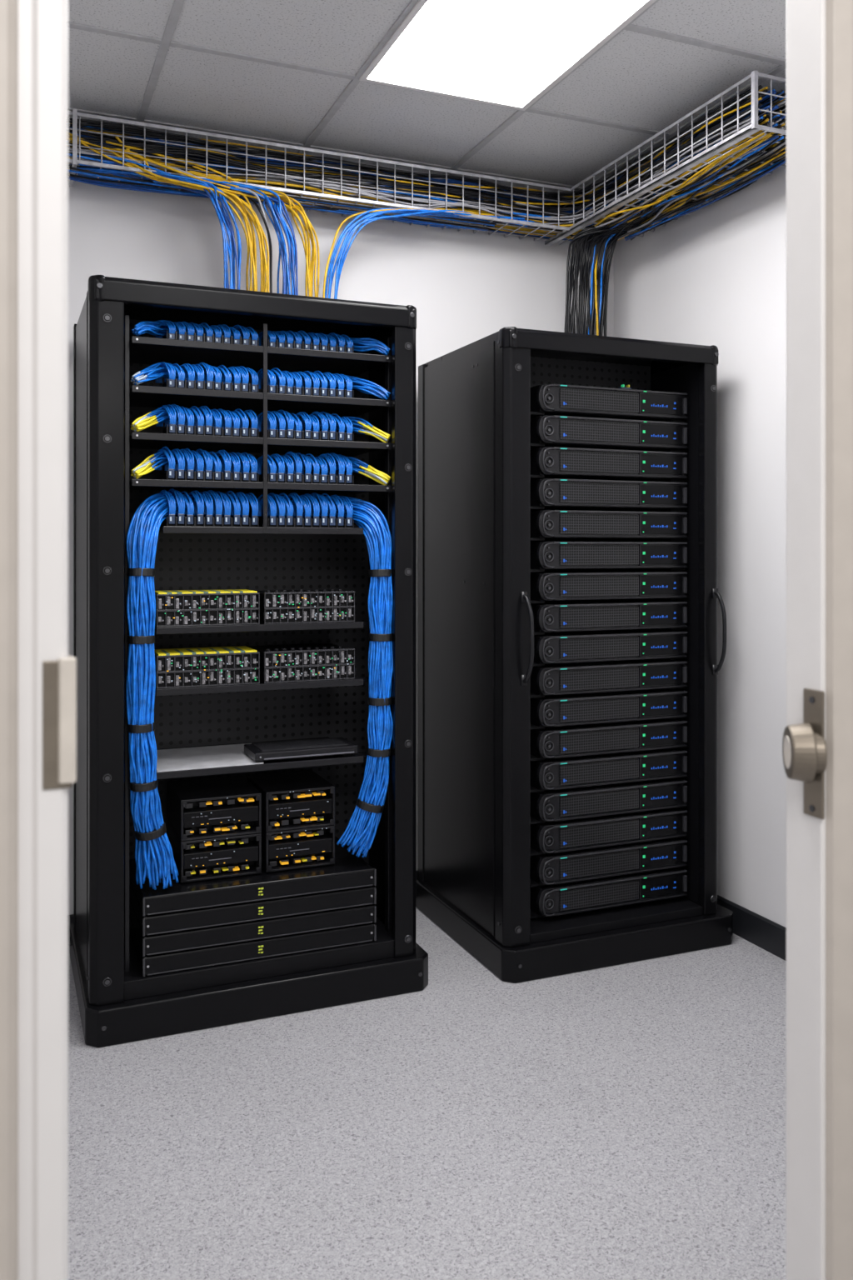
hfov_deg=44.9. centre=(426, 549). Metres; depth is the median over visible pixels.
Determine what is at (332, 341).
cable bundle
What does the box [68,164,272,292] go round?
cable
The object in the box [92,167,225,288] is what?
cable
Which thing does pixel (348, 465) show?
cable bundle
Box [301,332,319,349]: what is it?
cable bundle
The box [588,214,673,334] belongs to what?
cable
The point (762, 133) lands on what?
cable
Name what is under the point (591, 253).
cable
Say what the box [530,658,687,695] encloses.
server
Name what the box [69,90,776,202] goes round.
cable
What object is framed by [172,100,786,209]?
cable
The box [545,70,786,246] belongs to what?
cable tray
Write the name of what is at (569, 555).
grille
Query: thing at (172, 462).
cable bundle
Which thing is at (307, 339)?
cable bundle
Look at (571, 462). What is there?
grille
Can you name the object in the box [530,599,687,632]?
server
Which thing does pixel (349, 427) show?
cable bundle
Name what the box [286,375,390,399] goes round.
cable sweep
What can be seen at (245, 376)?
cable bundle
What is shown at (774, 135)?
cable
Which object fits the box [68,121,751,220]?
cable
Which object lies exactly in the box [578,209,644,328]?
cable
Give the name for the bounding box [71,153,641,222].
cable
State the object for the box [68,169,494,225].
cable
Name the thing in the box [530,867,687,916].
server
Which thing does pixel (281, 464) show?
cable bundle
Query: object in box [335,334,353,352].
cable bundle
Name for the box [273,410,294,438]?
cable bundle
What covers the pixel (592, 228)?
cable
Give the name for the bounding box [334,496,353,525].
cable bundle
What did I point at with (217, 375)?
cable bundle
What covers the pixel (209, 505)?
cable bundle
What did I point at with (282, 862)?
light
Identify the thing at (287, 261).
cable
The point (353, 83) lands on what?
trim
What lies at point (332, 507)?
cable bundle
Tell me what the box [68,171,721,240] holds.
cable
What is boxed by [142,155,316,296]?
cable
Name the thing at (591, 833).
grille
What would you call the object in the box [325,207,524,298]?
cable
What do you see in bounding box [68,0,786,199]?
ceiling
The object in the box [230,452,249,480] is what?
cable bundle
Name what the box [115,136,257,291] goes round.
cable
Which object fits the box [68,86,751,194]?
cable
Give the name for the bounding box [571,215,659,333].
cable
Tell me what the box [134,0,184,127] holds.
trim
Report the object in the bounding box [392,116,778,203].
cable
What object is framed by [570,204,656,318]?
cable
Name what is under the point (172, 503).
cable bundle
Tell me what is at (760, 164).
cable
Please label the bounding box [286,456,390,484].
cable sweep
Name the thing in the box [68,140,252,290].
cable
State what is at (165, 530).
shelf
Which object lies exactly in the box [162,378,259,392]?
bay
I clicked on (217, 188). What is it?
cable
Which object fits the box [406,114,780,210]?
cable
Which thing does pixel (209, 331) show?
cable bundle
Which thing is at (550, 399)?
server
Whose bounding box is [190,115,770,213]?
cable
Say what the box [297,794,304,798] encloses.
light
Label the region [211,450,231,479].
cable bundle
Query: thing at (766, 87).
cable
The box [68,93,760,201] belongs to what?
cable
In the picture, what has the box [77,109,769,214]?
cable
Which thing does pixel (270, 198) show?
cable
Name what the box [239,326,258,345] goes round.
cable bundle
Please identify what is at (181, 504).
cable bundle
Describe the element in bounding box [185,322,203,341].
cable bundle
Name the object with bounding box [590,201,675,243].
cable
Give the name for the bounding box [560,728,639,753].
grille
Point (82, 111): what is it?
trim
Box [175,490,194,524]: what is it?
cable bundle
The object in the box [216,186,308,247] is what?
cable
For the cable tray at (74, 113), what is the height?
0.172 m
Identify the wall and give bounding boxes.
[68,122,614,914]
[614,103,786,927]
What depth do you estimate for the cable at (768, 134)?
3.25 m
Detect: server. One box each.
[129,836,376,916]
[129,878,376,936]
[129,896,376,956]
[129,914,376,976]
[530,383,687,421]
[530,415,687,451]
[530,446,687,481]
[530,478,687,511]
[530,510,687,539]
[530,541,687,569]
[530,570,687,600]
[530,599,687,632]
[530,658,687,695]
[530,688,687,726]
[530,718,687,758]
[530,748,687,789]
[530,777,687,821]
[530,807,687,853]
[530,837,687,884]
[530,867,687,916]
[533,628,687,664]
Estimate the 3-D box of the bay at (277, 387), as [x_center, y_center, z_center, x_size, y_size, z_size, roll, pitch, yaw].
[-0.352,-0.460,3.054,0.258,0.030,0.088,0,0,-22]
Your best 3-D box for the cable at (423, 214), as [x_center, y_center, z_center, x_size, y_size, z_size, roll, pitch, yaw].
[-0.019,-0.939,3.663,0.630,0.568,0.046,0,0,-22]
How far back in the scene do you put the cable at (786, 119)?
3.41 m
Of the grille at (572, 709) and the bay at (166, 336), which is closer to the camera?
the bay at (166, 336)
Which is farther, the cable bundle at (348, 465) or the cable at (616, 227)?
the cable at (616, 227)
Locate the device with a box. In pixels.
[244,737,358,761]
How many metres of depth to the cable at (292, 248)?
3.45 m
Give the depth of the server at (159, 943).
2.91 m
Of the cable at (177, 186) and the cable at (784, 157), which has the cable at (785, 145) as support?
the cable at (784, 157)
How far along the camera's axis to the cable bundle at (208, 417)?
2.91 m
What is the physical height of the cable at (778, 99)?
0.041 m
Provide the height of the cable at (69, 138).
0.638 m
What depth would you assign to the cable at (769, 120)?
3.75 m
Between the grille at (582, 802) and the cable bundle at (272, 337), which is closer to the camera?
the cable bundle at (272, 337)
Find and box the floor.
[68,907,786,1279]
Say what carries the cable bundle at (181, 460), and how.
attached to the bay at (165, 476)
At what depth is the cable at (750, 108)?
3.51 m
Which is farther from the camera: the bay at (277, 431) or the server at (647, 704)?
the server at (647, 704)
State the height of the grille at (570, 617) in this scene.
0.062 m
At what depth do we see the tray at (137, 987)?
2.90 m
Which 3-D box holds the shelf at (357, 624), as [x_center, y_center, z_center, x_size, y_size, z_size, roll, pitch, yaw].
[-0.534,0.223,3.115,0.602,0.019,0.360,0,0,-23]
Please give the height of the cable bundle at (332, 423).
0.086 m
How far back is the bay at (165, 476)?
2.90 m
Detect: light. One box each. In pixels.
[205,841,211,845]
[220,827,229,830]
[221,866,228,870]
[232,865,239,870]
[237,797,244,801]
[246,798,254,801]
[274,835,282,839]
[280,860,288,864]
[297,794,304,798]
[300,817,309,821]
[310,816,317,820]
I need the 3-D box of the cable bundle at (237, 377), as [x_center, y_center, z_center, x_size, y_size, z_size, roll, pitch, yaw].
[-0.567,-0.490,2.969,0.022,0.075,0.099,0,0,-38]
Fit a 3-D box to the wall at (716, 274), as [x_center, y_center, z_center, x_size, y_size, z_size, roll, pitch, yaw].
[1.321,-0.060,3.004,0.100,2.730,2.660,0,0,-22]
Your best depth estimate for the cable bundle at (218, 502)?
2.92 m
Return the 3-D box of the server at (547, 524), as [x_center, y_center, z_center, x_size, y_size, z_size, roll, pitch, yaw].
[0.521,-0.083,3.587,0.573,0.089,0.523,0,0,-22]
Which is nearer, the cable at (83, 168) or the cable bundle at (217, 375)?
the cable bundle at (217, 375)
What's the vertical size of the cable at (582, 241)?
0.623 m
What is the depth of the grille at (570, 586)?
3.34 m
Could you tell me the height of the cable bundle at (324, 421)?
0.086 m
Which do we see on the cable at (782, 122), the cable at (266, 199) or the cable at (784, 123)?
the cable at (784, 123)
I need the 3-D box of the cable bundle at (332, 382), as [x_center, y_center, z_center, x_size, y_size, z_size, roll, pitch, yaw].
[-0.305,-0.492,3.078,0.022,0.077,0.099,0,0,-38]
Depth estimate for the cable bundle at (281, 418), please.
2.98 m
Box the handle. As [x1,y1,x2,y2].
[782,688,827,819]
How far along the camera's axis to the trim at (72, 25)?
3.01 m
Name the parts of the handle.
knob, knob, plate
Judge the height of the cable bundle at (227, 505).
0.097 m
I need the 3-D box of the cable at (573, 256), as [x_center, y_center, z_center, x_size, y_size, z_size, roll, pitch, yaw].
[0.704,-0.904,3.803,0.352,0.617,0.156,0,0,44]
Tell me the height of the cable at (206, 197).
0.032 m
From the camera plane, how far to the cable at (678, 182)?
3.54 m
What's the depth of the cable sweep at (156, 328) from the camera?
2.85 m
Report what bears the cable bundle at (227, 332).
attached to the bay at (166, 336)
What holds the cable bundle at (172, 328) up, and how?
attached to the bay at (166, 336)
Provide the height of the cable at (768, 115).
0.037 m
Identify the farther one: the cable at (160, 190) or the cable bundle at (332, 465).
the cable at (160, 190)
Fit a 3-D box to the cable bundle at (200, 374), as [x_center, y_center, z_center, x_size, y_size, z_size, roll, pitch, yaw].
[-0.663,-0.491,2.929,0.023,0.075,0.099,0,0,-38]
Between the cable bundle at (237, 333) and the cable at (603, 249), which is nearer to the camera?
the cable bundle at (237, 333)
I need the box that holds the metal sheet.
[156,743,263,772]
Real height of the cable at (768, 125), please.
0.034 m
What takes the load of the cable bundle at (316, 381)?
attached to the bay at (277, 387)
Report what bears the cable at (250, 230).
hanging from the cable tray at (74, 113)
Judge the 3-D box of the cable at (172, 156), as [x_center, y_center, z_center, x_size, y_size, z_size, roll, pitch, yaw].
[-0.085,-1.272,3.125,1.868,0.037,1.039,0,0,-22]
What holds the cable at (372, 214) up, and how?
hanging from the cable tray at (74, 113)
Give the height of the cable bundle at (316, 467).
0.087 m
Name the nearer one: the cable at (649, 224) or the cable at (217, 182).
the cable at (217, 182)
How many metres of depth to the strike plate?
0.88 m
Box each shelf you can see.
[129,335,391,376]
[129,385,391,416]
[129,432,391,456]
[129,479,391,494]
[155,620,363,634]
[155,675,363,695]
[156,736,363,779]
[160,526,363,534]
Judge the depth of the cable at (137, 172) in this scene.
3.39 m
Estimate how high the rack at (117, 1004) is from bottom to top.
2.034 m
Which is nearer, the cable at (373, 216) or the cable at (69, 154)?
the cable at (69, 154)
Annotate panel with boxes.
[359,0,656,110]
[530,896,703,943]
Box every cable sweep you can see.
[130,362,204,384]
[130,405,203,432]
[130,450,220,479]
[131,320,204,335]
[286,336,390,355]
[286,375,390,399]
[286,416,390,442]
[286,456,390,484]
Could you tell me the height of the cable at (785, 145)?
0.028 m
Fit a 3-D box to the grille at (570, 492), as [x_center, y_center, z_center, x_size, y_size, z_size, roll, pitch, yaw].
[0.562,-0.184,3.342,0.297,0.062,0.005,0,0,-23]
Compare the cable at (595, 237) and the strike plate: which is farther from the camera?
the cable at (595, 237)
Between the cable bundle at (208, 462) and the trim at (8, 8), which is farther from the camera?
the cable bundle at (208, 462)
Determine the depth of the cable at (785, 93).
3.36 m
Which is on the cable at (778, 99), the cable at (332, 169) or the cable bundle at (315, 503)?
the cable at (332, 169)
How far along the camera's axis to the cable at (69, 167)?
3.54 m
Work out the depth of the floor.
2.31 m
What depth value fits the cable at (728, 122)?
3.44 m
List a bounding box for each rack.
[69,275,428,1047]
[415,326,733,983]
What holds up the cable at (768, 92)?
on the cable at (778, 99)
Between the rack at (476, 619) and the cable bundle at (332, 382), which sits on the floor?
the rack at (476, 619)
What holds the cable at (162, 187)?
in the cable tray at (74, 113)
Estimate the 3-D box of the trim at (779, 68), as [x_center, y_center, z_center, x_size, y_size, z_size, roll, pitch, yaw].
[1.088,-1.423,2.940,0.024,0.008,2.600,0,0,-22]
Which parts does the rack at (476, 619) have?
post, panel, post, handle, server rail, server rail, server rail, server rail, server rail, server rail, server rail, server rail, server rail, server rail, server rail, server rail, server rail, server rail, server rail, server rail, server rail, panel, panel, server rail, server rail, server rail, server rail, server rail, panel, server rail, server rail, server rail, server rail, post, handle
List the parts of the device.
plate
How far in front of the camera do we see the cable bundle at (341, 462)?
3.05 m
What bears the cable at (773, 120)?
on the cable at (750, 122)
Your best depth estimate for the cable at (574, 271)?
3.87 m
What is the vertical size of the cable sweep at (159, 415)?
0.087 m
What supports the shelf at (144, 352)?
attached to the rack at (117, 1004)
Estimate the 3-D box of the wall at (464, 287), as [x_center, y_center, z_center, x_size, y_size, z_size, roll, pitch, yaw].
[-0.556,-0.060,3.720,3.020,2.730,0.100,0,0,-22]
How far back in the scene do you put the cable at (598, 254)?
3.91 m
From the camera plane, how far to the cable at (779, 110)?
3.05 m
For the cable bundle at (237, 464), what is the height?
0.083 m
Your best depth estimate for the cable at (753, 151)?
3.41 m
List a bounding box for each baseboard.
[68,870,418,945]
[717,895,786,960]
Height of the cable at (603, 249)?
0.619 m
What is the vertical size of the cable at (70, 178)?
0.032 m
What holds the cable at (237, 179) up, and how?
in the cable tray at (74, 113)
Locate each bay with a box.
[162,330,259,345]
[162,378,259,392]
[162,425,259,437]
[162,470,259,482]
[162,516,259,527]
[261,338,354,353]
[261,385,354,398]
[261,429,354,441]
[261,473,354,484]
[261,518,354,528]
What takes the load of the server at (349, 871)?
on the server at (152, 924)
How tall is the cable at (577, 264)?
0.619 m
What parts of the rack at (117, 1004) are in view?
post, panel, post, mounting rail, panel, panel, shelf arm, shelf arm, shelf arm, panel, mounting rail, post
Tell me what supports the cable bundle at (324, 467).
attached to the panel at (277, 474)
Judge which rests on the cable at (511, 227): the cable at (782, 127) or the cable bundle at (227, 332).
the cable at (782, 127)
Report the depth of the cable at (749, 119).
3.50 m
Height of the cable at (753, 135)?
0.033 m
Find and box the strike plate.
[42,655,76,789]
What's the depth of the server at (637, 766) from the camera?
3.35 m
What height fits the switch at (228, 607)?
0.098 m
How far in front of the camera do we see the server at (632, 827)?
3.35 m
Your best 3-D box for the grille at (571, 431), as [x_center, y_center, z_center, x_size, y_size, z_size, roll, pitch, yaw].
[0.562,-0.384,3.342,0.297,0.062,0.005,0,0,-23]
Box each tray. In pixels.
[68,109,570,241]
[124,917,394,1000]
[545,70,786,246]
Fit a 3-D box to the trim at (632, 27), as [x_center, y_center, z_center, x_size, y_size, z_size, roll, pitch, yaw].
[0.883,-1.423,2.942,0.757,0.008,0.024,0,0,-22]
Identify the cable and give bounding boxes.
[68,85,761,195]
[68,85,763,197]
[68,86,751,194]
[68,89,767,199]
[68,89,774,194]
[68,90,770,199]
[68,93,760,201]
[68,96,777,206]
[68,105,779,212]
[68,110,759,213]
[68,110,764,214]
[68,116,759,219]
[68,117,751,218]
[68,117,760,220]
[68,118,763,220]
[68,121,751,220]
[68,132,264,291]
[68,133,780,233]
[68,135,310,290]
[68,137,255,290]
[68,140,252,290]
[68,140,267,292]
[68,145,249,289]
[68,153,280,293]
[68,155,651,224]
[68,157,660,226]
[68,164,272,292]
[68,166,496,224]
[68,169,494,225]
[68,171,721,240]
[68,173,489,229]
[68,175,481,230]
[68,176,487,230]
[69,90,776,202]
[69,115,751,215]
[69,156,786,241]
[69,171,740,239]
[70,86,768,197]
[70,92,769,195]
[70,97,762,204]
[70,109,751,212]
[70,116,764,216]
[70,169,570,236]
[71,106,751,210]
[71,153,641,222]
[76,167,239,260]
[77,94,765,203]
[77,103,761,208]
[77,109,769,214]
[78,116,764,210]
[78,170,283,294]
[78,170,764,231]
[79,164,294,294]
[81,115,764,219]
[83,180,484,230]
[87,176,484,230]
[88,118,769,222]
[88,150,775,233]
[88,159,234,289]
[90,140,782,206]
[91,152,233,289]
[92,96,775,205]
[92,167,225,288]
[92,184,391,218]
[94,167,234,289]
[96,91,786,204]
[96,104,759,209]
[96,149,314,296]
[98,105,770,212]
[99,120,769,224]
[101,167,298,294]
[102,159,226,288]
[105,140,310,296]
[105,168,288,294]
[105,173,290,294]
[110,92,773,202]
[114,155,253,290]
[114,164,233,265]
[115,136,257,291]
[116,148,254,290]
[116,150,262,291]
[117,150,269,292]
[124,162,239,289]
[125,105,778,212]
[126,150,754,194]
[126,170,294,263]
[136,114,766,216]
[137,165,229,288]
[140,98,786,203]
[141,98,779,209]
[142,130,763,225]
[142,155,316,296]
[147,89,783,202]
[148,162,269,260]
[149,179,472,225]
[150,121,775,203]
[152,115,785,212]
[153,109,786,196]
[155,171,231,289]
[157,99,786,206]
[160,90,784,203]
[162,187,544,237]
[164,123,766,224]
[166,165,308,295]
[169,130,763,227]
[170,157,786,240]
[170,165,313,296]
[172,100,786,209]
[178,183,731,237]
[179,120,769,222]
[187,155,534,199]
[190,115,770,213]
[190,155,554,206]
[194,118,782,204]
[204,103,774,210]
[204,118,774,220]
[207,114,774,195]
[209,185,241,288]
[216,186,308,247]
[218,183,284,294]
[221,113,770,207]
[225,95,786,202]
[225,193,265,291]
[244,122,785,223]
[258,133,779,232]
[267,195,295,269]
[270,200,286,294]
[271,200,296,294]
[273,201,290,294]
[280,194,319,297]
[285,120,785,213]
[287,135,786,234]
[293,132,775,231]
[293,164,760,239]
[300,149,784,228]
[305,149,778,232]
[308,122,784,224]
[315,146,773,236]
[319,104,786,197]
[322,208,479,297]
[325,121,774,213]
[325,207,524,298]
[327,211,534,298]
[330,209,528,298]
[334,210,472,299]
[336,208,433,289]
[336,213,499,299]
[355,123,778,226]
[375,126,784,229]
[389,124,781,228]
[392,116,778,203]
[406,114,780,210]
[447,112,786,205]
[457,110,779,215]
[477,175,735,227]
[501,138,785,234]
[565,202,688,321]
[565,215,641,332]
[567,210,656,332]
[568,195,660,333]
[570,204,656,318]
[570,207,649,293]
[570,224,626,333]
[570,225,599,309]
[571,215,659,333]
[572,217,668,333]
[575,226,609,333]
[578,205,652,308]
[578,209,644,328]
[579,201,669,254]
[579,201,693,334]
[579,210,634,304]
[581,210,660,334]
[582,220,639,334]
[583,211,646,282]
[584,209,661,285]
[584,210,676,334]
[586,195,659,334]
[586,209,645,334]
[586,245,594,289]
[587,227,622,317]
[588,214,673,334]
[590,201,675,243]
[590,240,599,334]
[591,236,607,334]
[593,201,649,329]
[593,215,654,334]
[594,132,764,226]
[595,132,766,228]
[595,198,667,335]
[596,236,608,279]
[597,203,685,310]
[597,235,609,335]
[599,199,666,318]
[600,200,679,329]
[600,224,650,251]
[600,228,624,335]
[600,240,615,335]
[601,134,775,229]
[601,215,662,314]
[602,235,610,274]
[603,215,660,335]
[605,219,639,335]
[608,133,769,224]
[609,133,772,227]
[610,135,779,229]
[611,141,786,238]
[615,135,780,224]
[616,119,786,215]
[620,152,786,238]
[621,148,786,236]
[624,158,786,239]
[625,143,786,230]
[625,159,786,240]
[630,159,785,240]
[630,160,782,239]
[633,138,786,223]
[640,135,784,217]
[640,150,786,224]
[663,154,786,214]
[664,146,786,213]
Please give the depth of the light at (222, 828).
2.96 m
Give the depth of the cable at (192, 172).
3.46 m
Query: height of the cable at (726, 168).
0.036 m
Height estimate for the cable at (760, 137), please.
0.029 m
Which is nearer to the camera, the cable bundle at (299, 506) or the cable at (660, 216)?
the cable bundle at (299, 506)
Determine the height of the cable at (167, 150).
0.031 m
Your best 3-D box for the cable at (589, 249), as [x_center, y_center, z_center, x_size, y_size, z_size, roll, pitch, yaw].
[0.753,-0.906,3.772,0.398,0.622,0.038,0,0,37]
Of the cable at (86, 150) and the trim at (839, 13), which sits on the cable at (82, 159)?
the cable at (86, 150)
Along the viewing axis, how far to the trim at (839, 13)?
1.21 m
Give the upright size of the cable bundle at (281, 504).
0.096 m
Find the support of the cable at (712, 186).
in the cable tray at (74, 113)
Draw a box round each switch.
[154,645,259,689]
[155,589,259,627]
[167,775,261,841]
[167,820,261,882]
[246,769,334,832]
[247,643,354,683]
[257,589,354,624]
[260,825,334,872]
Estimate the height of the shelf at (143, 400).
0.019 m
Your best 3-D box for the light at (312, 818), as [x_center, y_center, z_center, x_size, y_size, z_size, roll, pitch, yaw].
[-0.338,0.799,3.068,0.021,0.006,0.022,0,0,-23]
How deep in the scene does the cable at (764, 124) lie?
3.67 m
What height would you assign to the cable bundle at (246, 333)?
0.064 m
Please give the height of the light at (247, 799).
0.005 m
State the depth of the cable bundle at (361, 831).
3.05 m
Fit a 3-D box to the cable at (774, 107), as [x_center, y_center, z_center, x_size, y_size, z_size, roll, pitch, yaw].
[-0.055,-1.302,3.158,1.906,0.043,1.078,0,0,-22]
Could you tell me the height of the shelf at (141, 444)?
0.019 m
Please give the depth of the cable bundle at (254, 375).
2.95 m
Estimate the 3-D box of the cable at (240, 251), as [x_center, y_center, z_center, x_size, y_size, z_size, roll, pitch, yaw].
[-0.881,-0.962,3.327,0.562,0.613,0.037,0,0,-13]
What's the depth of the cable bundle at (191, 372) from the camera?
2.88 m
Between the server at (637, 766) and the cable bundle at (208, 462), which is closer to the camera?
the cable bundle at (208, 462)
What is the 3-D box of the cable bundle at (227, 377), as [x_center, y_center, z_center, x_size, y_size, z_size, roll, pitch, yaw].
[-0.592,-0.491,2.958,0.024,0.077,0.099,0,0,-38]
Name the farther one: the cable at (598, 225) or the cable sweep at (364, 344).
the cable at (598, 225)
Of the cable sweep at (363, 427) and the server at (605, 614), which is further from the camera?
the server at (605, 614)
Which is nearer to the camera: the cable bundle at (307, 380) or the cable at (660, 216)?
the cable bundle at (307, 380)
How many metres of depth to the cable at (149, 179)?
3.82 m
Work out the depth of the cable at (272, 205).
3.45 m
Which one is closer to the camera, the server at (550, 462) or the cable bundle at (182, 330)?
the cable bundle at (182, 330)
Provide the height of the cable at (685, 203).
0.615 m
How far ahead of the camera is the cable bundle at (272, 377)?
2.97 m
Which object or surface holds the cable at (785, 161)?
hanging from the cable tray at (746, 132)
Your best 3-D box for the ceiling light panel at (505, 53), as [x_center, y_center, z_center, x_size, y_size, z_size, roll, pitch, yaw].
[0.272,-1.419,2.689,0.561,0.012,1.130,0,0,-22]
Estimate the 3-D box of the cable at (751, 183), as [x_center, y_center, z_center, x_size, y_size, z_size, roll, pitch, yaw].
[0.990,-1.205,3.533,0.050,0.014,0.990,0,0,-22]
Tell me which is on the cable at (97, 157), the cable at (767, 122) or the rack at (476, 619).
the cable at (767, 122)
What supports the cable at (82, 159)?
in the cable tray at (74, 113)
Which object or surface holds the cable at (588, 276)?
hanging from the cable tray at (746, 132)
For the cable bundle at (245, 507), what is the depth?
2.95 m
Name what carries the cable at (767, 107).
on the cable at (777, 106)
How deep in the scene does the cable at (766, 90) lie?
3.42 m
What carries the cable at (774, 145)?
in the cable tray at (74, 113)
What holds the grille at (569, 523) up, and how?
attached to the server at (547, 524)
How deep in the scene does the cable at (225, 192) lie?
3.41 m
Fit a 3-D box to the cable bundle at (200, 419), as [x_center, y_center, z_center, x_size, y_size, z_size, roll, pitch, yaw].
[-0.664,-0.367,2.929,0.024,0.083,0.099,0,0,-38]
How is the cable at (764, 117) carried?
in the cable tray at (746, 132)
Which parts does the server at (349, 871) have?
panel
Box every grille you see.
[560,388,639,412]
[560,420,639,442]
[560,450,639,473]
[560,482,639,503]
[560,514,639,534]
[560,545,639,564]
[560,575,639,596]
[560,606,639,627]
[560,636,639,659]
[560,667,639,690]
[560,697,639,722]
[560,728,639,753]
[560,758,639,784]
[560,789,639,816]
[560,819,639,848]
[560,850,639,879]
[560,880,639,910]
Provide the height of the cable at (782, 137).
0.029 m
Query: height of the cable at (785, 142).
0.031 m
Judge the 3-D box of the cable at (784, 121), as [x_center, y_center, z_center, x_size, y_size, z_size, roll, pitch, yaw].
[-0.067,-1.264,3.160,1.998,0.036,1.089,0,0,-22]
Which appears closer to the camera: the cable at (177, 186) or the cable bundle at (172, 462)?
the cable bundle at (172, 462)
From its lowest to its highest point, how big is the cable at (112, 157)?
0.612 m
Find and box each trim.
[0,0,18,1279]
[18,0,68,1279]
[68,21,698,142]
[68,107,597,190]
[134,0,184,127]
[296,0,419,154]
[441,0,659,174]
[575,63,786,195]
[624,24,786,65]
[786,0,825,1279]
[825,0,852,1279]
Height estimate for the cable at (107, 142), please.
0.645 m
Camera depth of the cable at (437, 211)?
3.55 m
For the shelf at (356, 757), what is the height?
0.019 m
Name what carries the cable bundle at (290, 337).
attached to the bay at (277, 340)
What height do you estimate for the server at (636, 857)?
0.089 m
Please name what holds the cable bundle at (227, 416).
attached to the bay at (166, 430)
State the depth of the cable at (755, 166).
3.34 m
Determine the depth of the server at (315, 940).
2.91 m
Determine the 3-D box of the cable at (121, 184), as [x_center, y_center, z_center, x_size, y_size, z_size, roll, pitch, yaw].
[-0.498,-1.201,3.584,1.578,0.019,0.028,0,0,-22]
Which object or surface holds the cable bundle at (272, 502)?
attached to the panel at (277, 525)
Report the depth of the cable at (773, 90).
3.32 m
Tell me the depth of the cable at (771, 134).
3.17 m
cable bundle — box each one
[125,492,241,889]
[155,320,175,339]
[155,361,175,387]
[155,404,176,433]
[155,446,175,478]
[160,490,175,524]
[164,448,184,479]
[165,363,184,388]
[165,404,184,433]
[166,321,185,339]
[168,488,184,524]
[175,321,194,340]
[175,363,194,388]
[175,406,194,434]
[175,448,194,479]
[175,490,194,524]
[184,405,204,434]
[184,450,204,479]
[184,490,204,524]
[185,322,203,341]
[185,364,204,389]
[193,405,212,434]
[193,448,212,479]
[193,490,213,524]
[194,322,213,341]
[194,362,213,389]
[201,490,222,524]
[202,451,221,479]
[203,325,221,342]
[203,365,221,389]
[203,409,221,434]
[210,490,230,524]
[211,408,231,435]
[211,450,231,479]
[212,324,230,343]
[213,365,231,390]
[220,366,240,390]
[220,452,240,479]
[220,490,240,524]
[221,326,240,344]
[221,410,239,435]
[230,325,249,344]
[230,365,249,391]
[230,408,249,436]
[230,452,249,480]
[230,491,249,524]
[237,452,257,480]
[238,410,258,436]
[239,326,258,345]
[239,492,258,524]
[240,367,258,392]
[255,494,276,524]
[256,454,276,481]
[257,368,275,393]
[257,410,276,437]
[258,330,276,346]
[261,495,393,857]
[267,330,284,347]
[267,367,285,394]
[267,410,285,437]
[267,453,284,481]
[267,492,285,524]
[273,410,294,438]
[274,455,294,481]
[274,492,293,524]
[275,330,293,348]
[275,370,293,394]
[281,451,302,481]
[282,330,302,349]
[284,413,302,438]
[285,371,302,394]
[285,492,303,524]
[290,452,311,481]
[291,495,311,525]
[292,330,310,349]
[293,371,311,395]
[293,411,311,439]
[299,370,319,395]
[299,493,319,525]
[300,414,319,439]
[300,453,319,482]
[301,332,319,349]
[306,492,328,525]
[308,411,328,439]
[309,370,327,396]
[310,332,328,350]
[310,456,327,482]
[315,411,335,439]
[315,453,335,482]
[316,493,335,525]
[319,334,336,351]
[319,372,335,396]
[323,452,344,482]
[325,373,344,397]
[326,413,344,439]
[327,332,344,352]
[327,495,344,525]
[332,454,352,483]
[333,374,352,397]
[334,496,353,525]
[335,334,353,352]
[335,416,353,440]
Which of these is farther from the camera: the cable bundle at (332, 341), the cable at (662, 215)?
the cable at (662, 215)
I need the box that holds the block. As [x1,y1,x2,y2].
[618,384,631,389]
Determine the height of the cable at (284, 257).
0.587 m
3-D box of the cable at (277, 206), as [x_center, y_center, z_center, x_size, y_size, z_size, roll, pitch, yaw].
[-0.773,-0.945,3.369,0.688,0.580,0.067,0,0,-18]
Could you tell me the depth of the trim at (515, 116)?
3.45 m
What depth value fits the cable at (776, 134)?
3.86 m
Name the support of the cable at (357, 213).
hanging from the cable tray at (74, 113)
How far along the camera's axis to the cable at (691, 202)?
3.85 m
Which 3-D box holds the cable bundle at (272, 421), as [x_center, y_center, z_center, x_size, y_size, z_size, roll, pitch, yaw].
[-0.472,-0.365,3.009,0.023,0.080,0.099,0,0,-38]
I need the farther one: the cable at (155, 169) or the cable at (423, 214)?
the cable at (423, 214)
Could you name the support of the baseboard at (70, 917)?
attached to the wall at (464, 287)
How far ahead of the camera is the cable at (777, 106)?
3.40 m
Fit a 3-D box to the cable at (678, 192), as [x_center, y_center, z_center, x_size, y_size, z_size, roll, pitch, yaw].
[-0.031,-1.238,3.186,1.974,0.033,1.111,0,0,-22]
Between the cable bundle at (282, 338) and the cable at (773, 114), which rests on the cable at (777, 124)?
the cable at (773, 114)
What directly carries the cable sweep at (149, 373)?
on the rack at (117, 1004)
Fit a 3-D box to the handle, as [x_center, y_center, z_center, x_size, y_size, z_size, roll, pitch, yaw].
[0.446,0.240,1.217,0.041,0.150,0.069,0,0,8]
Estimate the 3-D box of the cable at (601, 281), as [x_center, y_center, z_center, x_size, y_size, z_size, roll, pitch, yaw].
[0.770,-0.903,3.753,0.101,0.618,0.406,0,0,-28]

